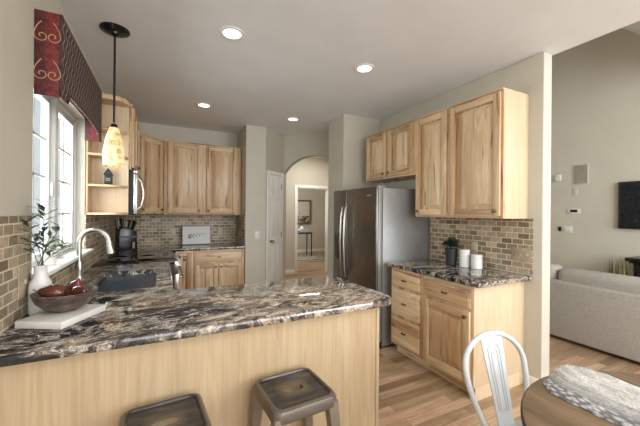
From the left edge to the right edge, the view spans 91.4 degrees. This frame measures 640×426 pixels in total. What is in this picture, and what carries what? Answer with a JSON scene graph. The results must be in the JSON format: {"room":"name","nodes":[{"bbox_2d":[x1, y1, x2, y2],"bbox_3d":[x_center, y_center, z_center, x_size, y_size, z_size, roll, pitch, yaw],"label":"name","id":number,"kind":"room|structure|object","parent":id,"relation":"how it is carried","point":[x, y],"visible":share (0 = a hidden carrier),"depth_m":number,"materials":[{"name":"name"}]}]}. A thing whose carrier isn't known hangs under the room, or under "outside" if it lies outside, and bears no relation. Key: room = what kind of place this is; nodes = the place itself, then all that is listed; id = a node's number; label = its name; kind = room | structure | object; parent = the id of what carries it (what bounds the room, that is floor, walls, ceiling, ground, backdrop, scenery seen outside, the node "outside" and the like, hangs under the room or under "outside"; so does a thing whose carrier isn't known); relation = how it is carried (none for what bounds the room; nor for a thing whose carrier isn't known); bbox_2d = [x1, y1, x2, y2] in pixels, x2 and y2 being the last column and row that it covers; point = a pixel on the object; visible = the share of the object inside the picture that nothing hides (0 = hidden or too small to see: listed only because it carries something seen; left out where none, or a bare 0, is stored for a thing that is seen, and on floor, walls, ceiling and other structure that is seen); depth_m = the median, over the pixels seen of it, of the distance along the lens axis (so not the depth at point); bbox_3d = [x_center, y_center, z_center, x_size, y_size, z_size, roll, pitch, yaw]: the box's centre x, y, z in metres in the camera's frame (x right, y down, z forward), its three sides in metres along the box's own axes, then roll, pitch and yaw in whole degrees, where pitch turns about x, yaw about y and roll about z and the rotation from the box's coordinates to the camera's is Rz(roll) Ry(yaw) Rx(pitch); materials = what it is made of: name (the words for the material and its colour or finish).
{"room":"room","nodes":[
{"label":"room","id":0,"kind":"room"},
{"bbox_2d":[0,0,104,272],"bbox_3d":[-1.100,0.040,0.707,0.140,2.735,8.650,0,0,-27],"label":"wall","id":1,"kind":"structure","parent":0,"point":[16,16],"depth_m":1.46,"materials":[{"name":"paint"}]},
{"bbox_2d":[32,74,76,266],"bbox_3d":[-1.797,-0.231,2.080,0.069,1.115,1.180,0,0,-27],"label":"window","id":2,"kind":"structure","parent":1,"relation":"in","point":[52,108],"depth_m":2.07,"materials":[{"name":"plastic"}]},
{"bbox_2d":[0,215,117,333],"bbox_3d":[-1.792,0.248,2.252,0.010,0.478,5.030,0,0,-27],"label":"tile backsplash","id":3,"kind":"structure","parent":1,"relation":"attached to","point":[13,255],"depth_m":1.44,"materials":[{"name":"tile"}]},
{"bbox_2d":[17,264,28,300],"bbox_3d":[-1.382,0.320,1.462,0.016,0.150,0.115,0,0,-27],"label":"light switch","id":4,"kind":"object","parent":3,"relation":"attached to","point":[23,271],"visible":0.98,"depth_m":1.45,"materials":[{"name":"plastic"}]},
{"bbox_2d":[31,248,93,278],"bbox_3d":[-1.715,0.315,2.098,0.130,0.024,1.225,0,0,-27],"label":"trim","id":5,"kind":"structure","parent":1,"relation":"attached to","point":[66,259],"depth_m":2.03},
{"bbox_2d":[40,239,74,265],"bbox_3d":[-1.598,0.230,1.921,0.151,0.148,0.266,0,0,-27],"label":"potted plant","id":6,"kind":"object","parent":5,"relation":"on","point":[53,260],"visible":0.76,"depth_m":1.82,"materials":[{"name":"green plant"}]},
{"bbox_2d":[33,9,101,141],"bbox_3d":[-1.663,-0.824,2.137,0.124,0.437,1.173,0,0,-27],"label":"window valance","id":7,"kind":"object","parent":1,"relation":"attached to","point":[60,69],"visible":1,"depth_m":1.67,"materials":[{"name":"red fabric"}]},
{"bbox_2d":[85,93,129,214],"bbox_3d":[-1.891,-0.509,2.798,0.307,1.049,0.202,0,0,-27],"label":"corner shelf","id":8,"kind":"object","parent":1,"relation":"attached to","point":[101,198],"visible":0.73,"depth_m":2.85,"materials":[{"name":"brown wood"}]},
{"bbox_2d":[103,168,113,184],"bbox_3d":[-1.905,-0.325,2.814,0.074,0.150,0.064,0,0,-27],"label":"house ornament","id":9,"kind":"object","parent":8,"relation":"on","point":[108,176],"visible":0.89,"depth_m":2.79,"materials":[{"name":"grey metal"}]},
{"bbox_2d":[129,104,139,171],"bbox_3d":[-2.078,-0.726,3.245,0.371,0.619,0.760,0,0,-27],"label":"upper cabinet","id":10,"kind":"object","parent":1,"relation":"attached to","point":[134,128],"visible":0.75,"depth_m":2.99,"materials":[{"name":"brown wood"}]},
{"bbox_2d":[128,170,144,214],"bbox_3d":[-2.051,-0.199,3.261,0.419,0.424,0.756,0,0,-27],"label":"microwave","id":11,"kind":"object","parent":10,"relation":"attached to","point":[136,197],"visible":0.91,"depth_m":2.98,"materials":[{"name":"silver metal"}]},
{"bbox_2d":[139,130,143,209],"bbox_3d":[-2.354,-0.513,3.793,0.371,1.049,0.459,0,0,-27],"label":"upper cabinet","id":12,"kind":"object","parent":1,"relation":"attached to","point":[140,152],"visible":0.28,"depth_m":3.87,"materials":[{"name":"brown wood"}]},
{"bbox_2d":[142,134,163,213],"bbox_3d":[-2.503,-0.514,4.341,0.595,1.049,0.649,0,0,-27],"label":"upper cabinet","id":13,"kind":"object","parent":1,"relation":"attached to","point":[152,147],"visible":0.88,"depth_m":4.25,"materials":[{"name":"brown wood"}]},
{"bbox_2d":[138,122,237,245],"bbox_3d":[-2.250,0.030,4.902,1.841,2.735,0.120,0,0,-27],"label":"wall","id":14,"kind":"structure","parent":0,"point":[164,132],"depth_m":4.91,"materials":[{"name":"paint"}]},
{"bbox_2d":[118,214,235,245],"bbox_3d":[-2.160,0.249,4.875,1.681,0.471,0.010,0,0,-27],"label":"tile backsplash","id":15,"kind":"structure","parent":14,"relation":"attached to","point":[152,229],"depth_m":4.81,"materials":[{"name":"tile"}]},
{"bbox_2d":[170,229,175,235],"bbox_3d":[-2.263,0.297,4.813,0.070,0.115,0.008,0,0,-27],"label":"outlet","id":16,"kind":"object","parent":15,"relation":"attached to","point":[173,231],"visible":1,"depth_m":4.81,"materials":[{"name":"beige plastic"}]},
{"bbox_2d":[163,140,241,214],"bbox_3d":[-1.801,-0.502,4.832,1.100,1.061,0.401,0,0,-27],"label":"upper cabinet","id":17,"kind":"object","parent":14,"relation":"attached to","point":[200,179],"visible":1,"depth_m":4.67,"materials":[{"name":"brown wood"}]},
{"bbox_2d":[237,125,283,283],"bbox_3d":[-1.249,0.039,5.778,0.735,2.735,2.050,0,0,-27],"label":"wall","id":18,"kind":"structure","parent":0,"point":[262,147],"depth_m":4.79,"materials":[{"name":"paint"}]},
{"bbox_2d":[236,214,245,245],"bbox_3d":[-1.265,0.257,4.976,0.010,0.471,0.630,0,0,-27],"label":"tile backsplash","id":19,"kind":"structure","parent":18,"relation":"attached to","point":[240,219],"depth_m":4.95,"materials":[{"name":"tile"}]},
{"bbox_2d":[255,231,259,238],"bbox_3d":[-0.956,0.334,4.770,0.075,0.115,0.016,0,0,-27],"label":"light switch","id":20,"kind":"object","parent":18,"relation":"attached to","point":[257,233],"visible":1,"depth_m":4.77,"materials":[{"name":"white plastic"}]},
{"bbox_2d":[266,170,282,281],"bbox_3d":[-0.705,0.371,5.090,0.082,2.080,0.510,0,0,21],"label":"door","id":21,"kind":"structure","parent":18,"relation":"in","point":[274,233],"depth_m":5.07,"materials":[{"name":"white wood"}]},
{"bbox_2d":[282,133,328,279],"bbox_3d":[-0.009,0.049,5.230,1.520,2.735,0.120,0,0,18],"label":"wall","id":22,"kind":"structure","parent":0,"point":[297,148],"depth_m":5.30,"materials":[{"name":"paint"}]},
{"bbox_2d":[286,157,328,270],"bbox_3d":[-0.101,0.049,7.567,3.200,2.735,0.120,0,0,-27],"label":"wall","id":23,"kind":"structure","parent":0,"point":[309,171],"depth_m":7.26,"materials":[{"name":"paint"}]},
{"bbox_2d":[285,270,293,274],"bbox_3d":[-0.149,1.366,7.473,2.750,0.100,0.014,0,0,-27],"label":"baseboard","id":24,"kind":"structure","parent":23,"relation":"attached to","point":[286,271],"depth_m":7.19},
{"bbox_2d":[294,185,327,273],"bbox_3d":[-0.196,0.383,7.511,0.945,2.065,0.138,0,0,-27],"label":"trim","id":25,"kind":"structure","parent":23,"relation":"attached to","point":[297,187],"depth_m":7.38,"materials":[{"name":"white wood"}]},
{"bbox_2d":[297,189,324,249],"bbox_3d":[-1.378,0.037,10.897,5.300,2.735,0.120,0,0,-27],"label":"wall","id":26,"kind":"structure","parent":0,"point":[317,197],"depth_m":11.42,"materials":[{"name":"paint"}]},
{"bbox_2d":[298,200,310,224],"bbox_3d":[-0.636,-0.029,11.180,0.680,0.880,0.037,0,0,-27],"label":"framed mirror","id":27,"kind":"object","parent":26,"relation":"attached to","point":[304,206],"visible":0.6,"depth_m":11.22,"materials":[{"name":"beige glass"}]},
{"bbox_2d":[297,248,324,252],"bbox_3d":[-1.350,1.350,10.842,5.080,0.110,0.015,0,0,-27],"label":"baseboard","id":28,"kind":"structure","parent":26,"relation":"attached to","point":[319,249],"depth_m":11.34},
{"bbox_2d":[59,0,639,158],"bbox_3d":[0.862,-1.371,4.509,7.040,0.120,13.700,0,0,-27],"label":"ceiling","id":29,"kind":"structure","parent":0,"point":[299,59],"depth_m":2.50,"materials":[{"name":"paint"}]},
{"bbox_2d":[99,22,129,166],"bbox_3d":[-1.493,-0.836,2.268,0.190,0.990,0.190,0,0,-27],"label":"pendant lamp","id":30,"kind":"object","parent":29,"relation":"hanging from","point":[113,154],"visible":1,"depth_m":2.24,"materials":[{"name":"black glass"}]},
{"bbox_2d":[196,103,211,107],"bbox_3d":[-1.429,-1.326,3.850,0.176,0.008,0.176,0,0,-27],"label":"recessed light","id":31,"kind":"object","parent":29,"relation":"in","point":[204,105],"visible":1,"depth_m":3.85,"materials":[{"name":"white"}]},
{"bbox_2d":[220,26,243,39],"bbox_3d":[-0.647,-1.319,2.299,0.176,0.008,0.176,0,0,-27],"label":"recessed light","id":32,"kind":"object","parent":29,"relation":"in","point":[228,32],"visible":1,"depth_m":2.29,"materials":[{"name":"white"}]},
{"bbox_2d":[287,117,298,120],"bbox_3d":[-0.379,-1.317,4.390,0.176,0.008,0.176,0,0,-27],"label":"recessed light","id":33,"kind":"object","parent":29,"relation":"in","point":[289,118],"visible":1,"depth_m":4.39,"materials":[{"name":"white"}]},
{"bbox_2d":[355,64,373,72],"bbox_3d":[0.403,-1.310,2.836,0.176,0.008,0.176,0,0,-27],"label":"recessed light","id":34,"kind":"object","parent":29,"relation":"in","point":[362,68],"visible":1,"depth_m":2.83,"materials":[{"name":"white glass"}]},
{"bbox_2d":[328,114,380,275],"bbox_3d":[0.529,0.054,4.485,0.716,2.735,0.415,0,0,-27],"label":"wall","id":35,"kind":"structure","parent":0,"point":[348,134],"depth_m":4.27,"materials":[{"name":"paint"}]},
{"bbox_2d":[285,251,639,425],"bbox_3d":[0.838,1.474,4.509,7.040,0.100,13.700,0,0,-27],"label":"floor","id":36,"kind":"structure","parent":0,"point":[410,393],"depth_m":2.56,"materials":[{"name":"brown wood"}]},
{"bbox_2d":[91,252,183,288],"bbox_3d":[-1.899,0.940,3.344,0.783,0.922,0.754,0,0,-27],"label":"range","id":37,"kind":"object","parent":36,"relation":"on","point":[107,260],"visible":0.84,"depth_m":3.18,"materials":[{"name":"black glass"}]},
{"bbox_2d":[91,252,175,266],"bbox_3d":[-1.931,0.492,3.326,0.704,0.026,0.750,0,0,-27],"label":"cooktop","id":38,"kind":"object","parent":37,"relation":"in","point":[108,260],"depth_m":3.23,"materials":[{"name":"black glass"}]},
{"bbox_2d":[119,393,211,425],"bbox_3d":[-0.583,1.097,1.173,0.392,0.630,0.370,0,0,-31],"label":"bar stool","id":39,"kind":"object","parent":36,"relation":"on","point":[190,410],"visible":1,"depth_m":1.23,"materials":[{"name":"brown"}]},
{"bbox_2d":[174,251,192,289],"bbox_3d":[-2.007,0.963,4.578,0.228,0.874,0.680,0,0,-27],"label":"base cabinet","id":40,"kind":"object","parent":36,"relation":"on","point":[185,257],"visible":0.5,"depth_m":4.32,"materials":[{"name":"brown wood"}]},
{"bbox_2d":[0,308,378,425],"bbox_3d":[-0.566,0.975,1.736,1.748,0.874,0.606,0,0,-27],"label":"base cabinet","id":41,"kind":"object","parent":36,"relation":"on","point":[91,389],"visible":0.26,"depth_m":1.43,"materials":[{"name":"brown wood"}]},
{"bbox_2d":[0,262,390,367],"bbox_3d":[-0.807,0.516,2.341,1.847,0.040,2.014,0,0,-27],"label":"countertop","id":42,"kind":"structure","parent":41,"relation":"on","point":[159,313],"depth_m":1.60,"materials":[{"name":"stone"}]},
{"bbox_2d":[28,264,52,315],"bbox_3d":[-1.356,0.372,1.517,0.092,0.238,0.092,0,0,-27],"label":"bottle vase","id":43,"kind":"object","parent":42,"relation":"on","point":[40,279],"visible":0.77,"depth_m":1.49,"materials":[{"name":"white ceramic"}]},
{"bbox_2d":[14,232,47,263],"bbox_3d":[-1.332,0.279,1.427,0.147,0.385,0.193,0,0,-27],"label":"leafy branch","id":44,"kind":"object","parent":43,"relation":"in","point":[26,239],"visible":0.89,"depth_m":1.44,"materials":[{"name":"green plant"}]},
{"bbox_2d":[19,214,50,264],"bbox_3d":[-1.357,0.235,1.458,0.151,0.471,0.124,0,0,-27],"label":"leafy branch","id":45,"kind":"object","parent":43,"relation":"in","point":[24,221],"visible":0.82,"depth_m":1.46,"materials":[{"name":"green plant"}]},
{"bbox_2d":[29,206,55,265],"bbox_3d":[-1.361,0.218,1.540,0.119,0.505,0.126,0,0,20],"label":"leafy branch","id":46,"kind":"object","parent":43,"relation":"in","point":[39,211],"visible":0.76,"depth_m":1.53,"materials":[{"name":"green plant"}]},
{"bbox_2d":[30,199,57,265],"bbox_3d":[-1.335,0.202,1.520,0.123,0.539,0.130,0,0,-10],"label":"leafy branch","id":47,"kind":"object","parent":43,"relation":"in","point":[41,207],"visible":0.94,"depth_m":1.51,"materials":[{"name":"green plant"}]},
{"bbox_2d":[31,226,67,263],"bbox_3d":[-1.322,0.266,1.515,0.158,0.410,0.123,0,0,18],"label":"leafy branch","id":48,"kind":"object","parent":43,"relation":"in","point":[49,232],"visible":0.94,"depth_m":1.51,"materials":[{"name":"green plant"}]},
{"bbox_2d":[38,221,71,265],"bbox_3d":[-1.339,0.257,1.574,0.132,0.429,0.116,0,0,-27],"label":"leafy branch","id":49,"kind":"object","parent":43,"relation":"in","point":[56,228],"visible":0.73,"depth_m":1.57,"materials":[{"name":"green plant"}]},
{"bbox_2d":[40,237,77,265],"bbox_3d":[-1.299,0.292,1.549,0.166,0.359,0.109,0,0,3],"label":"leafy branch","id":50,"kind":"object","parent":43,"relation":"in","point":[60,245],"visible":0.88,"depth_m":1.55,"materials":[{"name":"green plant"}]},
{"bbox_2d":[15,304,104,328],"bbox_3d":[-1.191,0.477,1.454,0.205,0.031,0.262,0,0,2],"label":"serving board","id":51,"kind":"object","parent":42,"relation":"on","point":[46,319],"visible":0.78,"depth_m":1.38,"materials":[{"name":"white stone"}]},
{"bbox_2d":[29,285,98,312],"bbox_3d":[-1.209,0.415,1.486,0.254,0.091,0.254,0,0,-27],"label":"fruit bowl","id":52,"kind":"object","parent":51,"relation":"on","point":[67,303],"visible":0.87,"depth_m":1.41,"materials":[{"name":"brown wood"}]},
{"bbox_2d":[33,283,66,297],"bbox_3d":[-1.242,0.370,1.440,0.121,0.084,0.085,0,0,-43],"label":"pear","id":53,"kind":"object","parent":52,"relation":"in","point":[53,290],"visible":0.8,"depth_m":1.43,"materials":[{"name":"brown food"}]},
{"bbox_2d":[68,278,84,290],"bbox_3d":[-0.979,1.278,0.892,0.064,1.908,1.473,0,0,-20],"label":"onion","id":54,"kind":"object","parent":52,"relation":"in","point":[78,281],"visible":0.7,"depth_m":1.54,"materials":[{"name":"red food"}]},
{"bbox_2d":[70,285,88,294],"bbox_3d":[-1.150,0.382,1.494,0.072,0.070,0.103,0,0,-34],"label":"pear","id":55,"kind":"object","parent":52,"relation":"in","point":[78,289],"visible":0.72,"depth_m":1.48,"materials":[{"name":"brown food"}]},
{"bbox_2d":[74,228,114,281],"bbox_3d":[-1.605,0.297,2.217,0.248,0.383,0.136,0,0,-27],"label":"kitchen faucet","id":56,"kind":"object","parent":42,"relation":"on","point":[78,268],"visible":0.94,"depth_m":2.21,"materials":[{"name":"silver metal"}]},
{"bbox_2d":[96,274,156,292],"bbox_3d":[-1.434,0.641,2.321,0.397,0.222,0.762,0,0,-27],"label":"sink","id":57,"kind":"object","parent":42,"relation":"in","point":[129,282],"visible":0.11,"depth_m":2.38,"materials":[{"name":"black"}]},
{"bbox_2d":[193,249,243,288],"bbox_3d":[-1.585,0.966,4.789,0.712,0.874,0.680,0,0,-27],"label":"base cabinet","id":58,"kind":"object","parent":36,"relation":"on","point":[211,268],"visible":0.66,"depth_m":4.51,"materials":[{"name":"brown wood"}]},
{"bbox_2d":[249,367,339,425],"bbox_3d":[-0.116,1.101,1.409,0.392,0.630,0.370,0,0,-30],"label":"bar stool","id":59,"kind":"object","parent":36,"relation":"on","point":[314,396],"visible":1,"depth_m":1.37,"materials":[{"name":"brown metal"}]},
{"bbox_2d":[297,253,324,260],"bbox_3d":[-0.669,1.405,9.961,1.650,0.012,1.400,0,0,-27],"label":"area rug","id":60,"kind":"object","parent":36,"relation":"on","point":[300,257],"visible":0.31,"depth_m":9.87,"materials":[{"name":"beige fabric"}]},
{"bbox_2d":[298,232,311,255],"bbox_3d":[-0.675,1.010,10.236,0.740,0.778,0.400,0,0,-27],"label":"console table","id":61,"kind":"object","parent":60,"relation":"on","point":[306,233],"visible":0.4,"depth_m":10.22,"materials":[{"name":"black metal"}]},
{"bbox_2d":[333,185,427,348],"bbox_3d":[0.668,0.567,3.788,0.804,1.712,0.920,0,0,-27],"label":"refrigerator","id":62,"kind":"object","parent":36,"relation":"on","point":[375,227],"visible":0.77,"depth_m":3.41,"materials":[{"name":"silver metal"}]},
{"bbox_2d":[391,267,429,369],"bbox_3d":[1.086,0.990,3.132,0.676,0.874,0.440,0,0,-27],"label":"base cabinet","id":63,"kind":"object","parent":36,"relation":"on","point":[407,290],"visible":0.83,"depth_m":2.96,"materials":[{"name":"brown wood"}]},
{"bbox_2d":[423,275,523,400],"bbox_3d":[1.298,0.991,2.705,0.681,0.874,0.510,0,0,-27],"label":"base cabinet","id":64,"kind":"object","parent":36,"relation":"on","point":[454,313],"visible":0.79,"depth_m":2.52,"materials":[{"name":"brown wood"}]},
{"bbox_2d":[388,259,531,287],"bbox_3d":[1.219,0.533,2.884,0.648,0.040,1.030,0,0,-27],"label":"countertop","id":65,"kind":"structure","parent":64,"relation":"on","point":[484,277],"depth_m":2.66,"materials":[{"name":"brown stone"}]},
{"bbox_2d":[438,237,462,265],"bbox_3d":[1.295,0.372,3.078,0.243,0.283,0.238,0,0,-27],"label":"potted plant","id":66,"kind":"object","parent":65,"relation":"on","point":[450,253],"visible":1,"depth_m":3.04,"materials":[{"name":"green plant"}]},
{"bbox_2d":[459,249,469,267],"bbox_3d":[1.380,0.430,2.981,0.094,0.168,0.094,0,0,-27],"label":"canister","id":67,"kind":"object","parent":65,"relation":"on","point":[464,254],"visible":1,"depth_m":2.94,"materials":[{"name":"white ceramic"}]},
{"bbox_2d":[471,254,482,269],"bbox_3d":[1.449,0.449,2.893,0.098,0.132,0.098,0,0,-27],"label":"canister","id":68,"kind":"object","parent":65,"relation":"on","point":[476,259],"visible":1,"depth_m":2.85,"materials":[{"name":"white ceramic"}]},
{"bbox_2d":[462,330,529,425],"bbox_3d":[0.890,0.998,1.300,0.416,0.854,0.477,0,0,-18],"label":"metal chair","id":69,"kind":"object","parent":36,"relation":"on","point":[491,340],"visible":0.82,"depth_m":1.47,"materials":[{"name":"white metal"}]},
{"bbox_2d":[520,371,639,425],"bbox_3d":[1.166,1.049,0.790,1.116,0.744,1.116,0,0,-27],"label":"round table","id":70,"kind":"object","parent":36,"relation":"on","point":[539,407],"visible":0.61,"depth_m":1.07,"materials":[{"name":"brown wood"}]},
{"bbox_2d":[542,365,639,425],"bbox_3d":[1.121,0.646,0.968,0.282,0.060,0.711,0,0,-31],"label":"knit throw","id":71,"kind":"object","parent":70,"relation":"on","point":[616,401],"visible":1,"depth_m":1.11,"materials":[{"name":"fabric"}]},
{"bbox_2d":[550,263,639,362],"bbox_3d":[3.340,1.036,3.283,0.930,0.820,2.570,0,0,-27],"label":"sofa","id":72,"kind":"object","parent":36,"relation":"on","point":[598,310],"visible":0.52,"depth_m":3.24,"materials":[{"name":"beige fabric"}]},
{"bbox_2d":[550,263,562,278],"bbox_3d":[2.714,0.751,4.014,0.260,0.260,0.660,0,0,-27],"label":"cushion","id":73,"kind":"object","parent":72,"relation":"on","point":[554,268],"depth_m":3.70,"materials":[{"name":"beige fabric"}]},
{"bbox_2d":[558,268,639,293],"bbox_3d":[3.089,0.764,3.265,0.260,0.240,0.995,0,0,-27],"label":"cushion","id":74,"kind":"object","parent":72,"relation":"on","point":[625,283],"depth_m":3.28,"materials":[{"name":"beige fabric"}]},
{"bbox_2d":[604,257,634,275],"bbox_3d":[3.978,1.002,4.166,0.301,0.900,0.311,0,0,-27],"label":"grass plant","id":75,"kind":"object","parent":36,"relation":"on","point":[622,270],"visible":0.3,"depth_m":4.12,"materials":[{"name":"plant"}]},
{"bbox_2d":[625,256,639,276],"bbox_3d":[4.628,1.032,3.788,0.485,0.850,1.260,0,0,-27],"label":"media console","id":76,"kind":"object","parent":36,"relation":"on","point":[635,260],"visible":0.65,"depth_m":4.18,"materials":[{"name":"black wood"}]},
{"bbox_2d":[380,52,551,378],"bbox_3d":[1.365,0.061,3.483,0.120,2.735,2.125,0,0,-27],"label":"wall","id":77,"kind":"structure","parent":0,"point":[532,76],"depth_m":2.56,"materials":[{"name":"paint"}]},
{"bbox_2d":[366,119,415,182],"bbox_3d":[0.937,-0.702,3.782,0.387,0.585,0.912,0,0,-27],"label":"upper cabinet","id":78,"kind":"object","parent":77,"relation":"attached to","point":[390,153],"visible":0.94,"depth_m":3.65,"materials":[{"name":"brown wood"}]},
{"bbox_2d":[415,107,449,217],"bbox_3d":[1.238,-0.475,3.178,0.387,1.035,0.432,0,0,-27],"label":"upper cabinet","id":79,"kind":"object","parent":77,"relation":"attached to","point":[433,129],"visible":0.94,"depth_m":3.07,"materials":[{"name":"brown wood"}]},
{"bbox_2d":[429,217,533,275],"bbox_3d":[1.501,0.281,3.063,0.010,0.471,1.110,0,0,-27],"label":"tile backsplash","id":80,"kind":"structure","parent":77,"relation":"attached to","point":[495,238],"depth_m":2.90,"materials":[{"name":"tile"}]},
{"bbox_2d":[471,242,477,253],"bbox_3d":[1.501,0.340,3.041,0.008,0.115,0.070,0,0,-27],"label":"outlet","id":81,"kind":"object","parent":80,"relation":"attached to","point":[474,245],"visible":0.94,"depth_m":3.04,"materials":[{"name":"beige plastic"}]},
{"bbox_2d":[511,247,530,262],"bbox_3d":[1.697,0.352,2.641,0.016,0.115,0.165,0,0,-27],"label":"light switch","id":82,"kind":"object","parent":80,"relation":"attached to","point":[517,254],"visible":1,"depth_m":2.64,"materials":[{"name":"plastic"}]},
{"bbox_2d":[449,87,528,218],"bbox_3d":[1.452,-0.473,2.751,0.387,1.035,0.518,0,0,-27],"label":"upper cabinet","id":83,"kind":"object","parent":77,"relation":"attached to","point":[489,167],"visible":1,"depth_m":2.57,"materials":[{"name":"brown wood"}]},
{"bbox_2d":[529,375,538,384],"bbox_3d":[1.807,1.388,2.578,0.148,0.090,0.129,0,0,-27],"label":"baseboard","id":84,"kind":"structure","parent":77,"relation":"attached to","point":[531,379],"depth_m":2.56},
{"bbox_2d":[550,28,639,275],"bbox_3d":[4.905,-1.340,4.018,0.150,5.600,9.200,0,0,-27],"label":"wall","id":85,"kind":"structure","parent":0,"point":[595,110],"depth_m":4.94,"materials":[{"name":"paint"}]},
{"bbox_2d":[555,175,560,181],"bbox_3d":[4.107,-0.602,5.397,0.030,0.110,0.095,0,0,-27],"label":"sensor","id":86,"kind":"object","parent":85,"relation":"attached to","point":[557,177],"visible":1,"depth_m":5.39,"materials":[{"name":"white plastic"}]},
{"bbox_2d":[563,226,572,232],"bbox_3d":[4.174,0.278,5.264,0.016,0.115,0.130,0,0,-27],"label":"light switch","id":87,"kind":"object","parent":85,"relation":"attached to","point":[567,229],"visible":1,"depth_m":5.26,"materials":[{"name":"white plastic"}]},
{"bbox_2d":[567,209,579,213],"bbox_3d":[4.214,-0.029,5.193,0.014,0.085,0.190,0,0,-27],"label":"thermostat","id":88,"kind":"object","parent":85,"relation":"attached to","point":[569,211],"visible":1,"depth_m":5.19,"materials":[{"name":"white plastic"}]},
{"bbox_2d":[573,189,577,194],"bbox_3d":[4.229,-0.346,5.174,0.008,0.110,0.065,0,0,-27],"label":"blank plate","id":89,"kind":"object","parent":85,"relation":"attached to","point":[575,191],"visible":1,"depth_m":5.17,"materials":[{"name":"paint"}]},
{"bbox_2d":[573,164,588,184],"bbox_3d":[4.262,-0.631,5.107,0.013,0.320,0.212,0,0,-27],"label":"air vent","id":90,"kind":"object","parent":85,"relation":"in","point":[580,172],"visible":1,"depth_m":5.09,"materials":[{"name":"paint"}]},
{"bbox_2d":[618,181,639,228],"bbox_3d":[4.728,-0.112,4.119,0.057,0.690,1.210,0,0,-27],"label":"television","id":91,"kind":"object","parent":85,"relation":"attached to","point":[628,192],"visible":1,"depth_m":4.53,"materials":[{"name":"black plastic"}]},
{"bbox_2d":[622,21,639,34],"bbox_3d":[3.713,-2.926,2.642,3.239,2.250,7.820,0,0,-27],"label":"ceiling","id":92,"kind":"structure","parent":0,"point":[634,27],"depth_m":4.15,"materials":[{"name":"paint"}]},
{"bbox_3d":[-2.362,0.959,4.164,0.713,0.874,1.104,0,0,-27],"label":"base cabinet","id":93,"kind":"object","parent":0,"visible":0},
{"bbox_2d":[107,242,244,254],"bbox_3d":[-1.914,0.506,4.379,1.679,0.040,1.097,0,0,-27],"label":"countertop","id":94,"kind":"structure","parent":93,"relation":"on","point":[143,249],"depth_m":4.44,"materials":[{"name":"stone"}]},
{"bbox_2d":[114,218,137,253],"bbox_3d":[-2.336,0.272,3.749,0.237,0.421,0.235,0,0,43],"label":"knife block","id":95,"kind":"object","parent":94,"relation":"on","point":[125,238],"visible":1,"depth_m":3.70,"materials":[{"name":"black plastic"}]},
{"bbox_2d":[182,226,210,244],"bbox_3d":[-1.918,0.343,4.860,0.420,0.291,0.084,0,0,-27],"label":"framed print","id":96,"kind":"object","parent":94,"relation":"on","point":[191,235],"visible":0.98,"depth_m":4.85,"materials":[{"name":"white paper"}]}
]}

